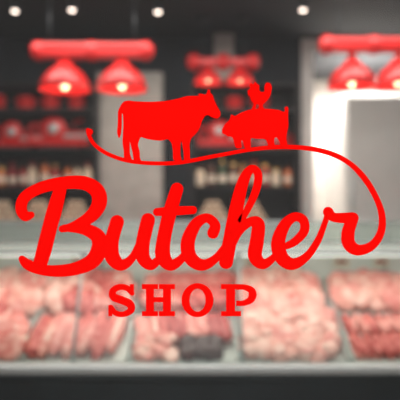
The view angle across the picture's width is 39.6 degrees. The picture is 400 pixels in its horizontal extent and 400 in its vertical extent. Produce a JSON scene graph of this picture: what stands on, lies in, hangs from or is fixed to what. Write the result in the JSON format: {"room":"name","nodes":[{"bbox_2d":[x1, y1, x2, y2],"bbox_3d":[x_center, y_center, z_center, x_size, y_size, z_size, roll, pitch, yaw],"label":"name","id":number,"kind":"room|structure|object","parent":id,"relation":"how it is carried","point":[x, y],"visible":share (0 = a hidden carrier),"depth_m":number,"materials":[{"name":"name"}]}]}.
{"room":"food shop","nodes":[
{"label":"food shop","id":0,"kind":"room"},
{"bbox_2d":[97,72,163,246],"bbox_3d":[-0.633,0.174,5.095,0.588,2.652,0.190,0,0,0],"label":"pillar","id":1,"kind":"structure","parent":0,"point":[133,191],"depth_m":5.00,"materials":[{"name":"paint"}]},
{"bbox_2d":[0,40,316,246],"bbox_3d":[0.000,0.000,5.260,6.000,3.000,0.120,0,0,0],"label":"wall","id":2,"kind":"structure","parent":0,"point":[280,60],"depth_m":5.20,"materials":[{"name":"grey paint"}]},
{"bbox_2d":[301,39,319,246],"bbox_3d":[1.594,-0.002,5.245,1.292,3.003,0.150,0,0,0],"label":"trim","id":3,"kind":"structure","parent":2,"relation":"attached to","point":[308,46],"depth_m":5.17,"materials":[{"name":"white paint"}]},
{"bbox_2d":[0,0,399,80],"bbox_3d":[0.000,-1.550,4.150,6.200,0.100,6.100,0,0,0],"label":"ceiling","id":4,"kind":"structure","parent":0,"point":[92,19],"depth_m":4.67,"materials":[{"name":"black paint"}]},
{"bbox_2d":[11,0,18,12],"bbox_3d":[-1.365,-1.441,4.100,0.060,0.116,0.059,0,0,0],"label":"ceiling spotlight","id":5,"kind":"object","parent":4,"relation":"attached to","point":[14,3],"depth_m":4.08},
{"bbox_2d":[68,0,75,11],"bbox_3d":[-0.945,-1.445,4.100,0.060,0.109,0.059,0,0,0],"label":"ceiling spotlight","id":6,"kind":"object","parent":4,"relation":"attached to","point":[71,3],"depth_m":4.08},
{"bbox_2d":[30,0,153,94],"bbox_3d":[-0.777,-1.145,4.000,0.890,0.707,0.370,0,0,0],"label":"pendant lamp","id":7,"kind":"object","parent":4,"relation":"hanging from","point":[64,78],"visible":1,"depth_m":3.95,"materials":[{"name":"red metal"}]},
{"bbox_2d":[154,0,161,13],"bbox_3d":[-0.310,-1.437,4.100,0.060,0.124,0.059,0,0,0],"label":"ceiling spotlight","id":8,"kind":"object","parent":4,"relation":"attached to","point":[157,3],"depth_m":4.08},
{"bbox_2d":[186,15,259,85],"bbox_3d":[0.190,-1.229,4.550,0.605,0.541,0.229,0,0,0],"label":"pendant lamp","id":9,"kind":"object","parent":4,"relation":"hanging from","point":[208,76],"visible":1,"depth_m":4.52,"materials":[{"name":"red metal"}]},
{"bbox_2d":[214,34,233,81],"bbox_3d":[0.216,-1.290,5.090,0.180,0.420,0.180,0,0,0],"label":"ventilation duct","id":10,"kind":"object","parent":4,"relation":"attached to","point":[223,43],"visible":0.5,"depth_m":5.00,"materials":[{"name":"grey metal"}]},
{"bbox_2d":[299,0,306,11],"bbox_3d":[0.760,-1.445,4.100,0.060,0.109,0.059,0,0,0],"label":"ceiling spotlight","id":11,"kind":"object","parent":4,"relation":"attached to","point":[302,3],"depth_m":4.08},
{"bbox_2d":[319,0,399,91],"bbox_3d":[1.250,-1.156,4.000,0.793,0.685,0.352,0,0,0],"label":"pendant lamp","id":12,"kind":"object","parent":4,"relation":"hanging from","point":[352,76],"visible":1,"depth_m":3.95,"materials":[{"name":"red metal"}]},
{"bbox_2d":[314,81,399,246],"bbox_3d":[0.000,0.000,7.050,6.000,3.000,0.100,0,0,0],"label":"wall","id":13,"kind":"structure","parent":0,"point":[323,97],"depth_m":7.00,"materials":[{"name":"white paint"}]},
{"bbox_3d":[0.000,1.550,4.150,6.200,0.100,6.100,0,0,0],"label":"floor","id":14,"kind":"structure","parent":0,"visible":0},
{"bbox_2d":[0,80,99,246],"bbox_3d":[-1.432,0.225,5.020,1.065,2.550,0.340,0,0,0],"label":"shelving unit","id":15,"kind":"object","parent":14,"relation":"on","point":[21,157],"visible":0.25,"depth_m":5.17,"materials":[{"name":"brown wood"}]},
{"bbox_2d":[0,201,18,220],"label":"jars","id":16,"kind":"object","parent":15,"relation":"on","point":[6,212],"depth_m":4.88,"materials":[{"name":"beige ceramic"}]},
{"bbox_2d":[0,121,44,147],"bbox_3d":[-1.651,-0.580,5.030,0.473,0.251,0.221,0,0,0],"label":"meat slicer","id":17,"kind":"object","parent":15,"relation":"on","point":[11,132],"visible":0.8,"depth_m":4.95,"materials":[{"name":"red metal"}]},
{"bbox_2d":[0,243,73,246],"bbox_3d":[-1.534,0.499,5.025,0.740,0.199,0.250,0,0,0],"label":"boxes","id":18,"kind":"object","parent":15,"relation":"on","point":[1,244],"visible":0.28,"depth_m":4.99,"materials":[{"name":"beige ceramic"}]},
{"bbox_2d":[27,201,48,220],"label":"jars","id":19,"kind":"object","parent":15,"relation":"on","point":[39,208],"depth_m":4.88,"materials":[{"name":"beige ceramic"}]},
{"bbox_2d":[0,93,86,107],"bbox_3d":[-1.476,-0.894,5.020,0.913,0.179,0.173,0,0,0],"label":"pots","id":20,"kind":"object","parent":15,"relation":"on","point":[48,101],"visible":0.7,"depth_m":4.96,"materials":[{"name":"red metal"}]},
{"bbox_2d":[0,162,91,185],"bbox_3d":[-1.437,-0.230,4.926,0.968,0.214,0.106,0,0,0],"label":"bottles","id":21,"kind":"object","parent":15,"relation":"on","point":[31,179],"visible":0.77,"depth_m":4.90,"materials":[{"name":"beige glass"}]},
{"bbox_2d":[26,116,92,147],"bbox_3d":[-1.268,-0.603,5.030,0.557,0.295,0.260,0,0,0],"label":"meat slicer","id":22,"kind":"object","parent":15,"relation":"on","point":[53,128],"visible":0.83,"depth_m":4.93,"materials":[{"name":"red metal"}]},
{"bbox_2d":[60,201,87,220],"label":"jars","id":23,"kind":"object","parent":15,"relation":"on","point":[73,210],"depth_m":4.88,"materials":[{"name":"beige ceramic"}]},
{"bbox_2d":[0,221,399,399],"bbox_3d":[0.000,0.812,2.985,3.940,1.375,0.870,0,0,0],"label":"refrigerated display case","id":24,"kind":"object","parent":14,"relation":"on","point":[327,327],"visible":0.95,"depth_m":2.80,"materials":[{"name":"black metal"}]},
{"bbox_2d":[0,266,399,361],"bbox_3d":[-0.001,0.599,2.971,3.836,0.426,0.727,0,0,0],"label":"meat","id":25,"kind":"object","parent":24,"relation":"on","point":[295,315],"depth_m":2.87,"materials":[{"name":"pink food"}]},
{"bbox_2d":[190,80,299,246],"bbox_3d":[0.393,0.225,5.020,0.960,2.550,0.340,0,0,0],"label":"shelving unit","id":26,"kind":"object","parent":14,"relation":"on","point":[275,202],"visible":0.38,"depth_m":5.17,"materials":[{"name":"black wood"}]},
{"bbox_2d":[199,201,226,220],"label":"wine bottles","id":27,"kind":"object","parent":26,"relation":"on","point":[216,204],"depth_m":4.88,"materials":[{"name":"beige ceramic"}]},
{"bbox_2d":[196,120,251,147],"bbox_3d":[0.212,-0.588,5.030,0.501,0.266,0.234,0,0,0],"label":"meat slicer","id":28,"kind":"object","parent":26,"relation":"on","point":[217,139],"visible":0.7,"depth_m":4.94,"materials":[{"name":"red metal"}]},
{"bbox_2d":[197,243,270,246],"bbox_3d":[0.343,0.499,5.025,0.740,0.199,0.250,0,0,0],"label":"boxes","id":29,"kind":"object","parent":26,"relation":"on","point":[198,244],"visible":0.21,"depth_m":4.90,"materials":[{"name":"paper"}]},
{"bbox_2d":[196,159,291,185],"bbox_3d":[0.388,-0.243,4.924,0.849,0.239,0.094,0,0,0],"label":"bottles","id":30,"kind":"object","parent":26,"relation":"on","point":[222,171],"visible":0.79,"depth_m":4.90,"materials":[{"name":"beige glass"}]},
{"bbox_2d":[224,93,270,107],"bbox_3d":[0.295,-0.892,5.020,0.701,0.176,0.163,0,0,0],"label":"pots","id":31,"kind":"object","parent":26,"relation":"on","point":[234,101],"visible":0.34,"depth_m":4.96,"materials":[{"name":"red metal"}]},
{"bbox_2d":[246,201,265,220],"label":"wine bottles","id":32,"kind":"object","parent":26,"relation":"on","point":[256,210],"depth_m":4.88,"materials":[{"name":"beige ceramic"}]},
{"bbox_2d":[254,134,292,146],"bbox_3d":[0.667,-0.543,5.030,0.334,0.177,0.156,0,0,0],"label":"meat slicer","id":33,"kind":"object","parent":26,"relation":"on","point":[259,142],"visible":0.41,"depth_m":4.96,"materials":[{"name":"red metal"}]},
{"bbox_2d":[329,93,399,246],"bbox_3d":[1.887,0.206,5.934,0.850,2.589,0.732,0,0,0],"label":"doorway","id":34,"kind":"object","parent":14,"relation":"on","point":[364,128],"visible":0.42,"depth_m":5.61,"materials":[{"name":"white paint"}]},
{"bbox_3d":[0.000,-0.050,1.220,6.200,3.100,0.160,0,0,0],"label":"wall","id":35,"kind":"structure","parent":0,"visible":0},
{"bbox_3d":[0.000,-0.075,1.210,2.500,2.050,0.080,0,0,0],"label":"window","id":36,"kind":"structure","parent":35,"relation":"in","visible":0},
{"bbox_2d":[15,82,385,316],"bbox_3d":[0.001,-0.001,1.199,0.800,0.508,0.003,0,0,0],"label":"decal","id":37,"kind":"object","parent":36,"relation":"attached to","point":[178,120],"visible":1,"depth_m":1.20,"materials":[{"name":"red plastic"}]}
]}

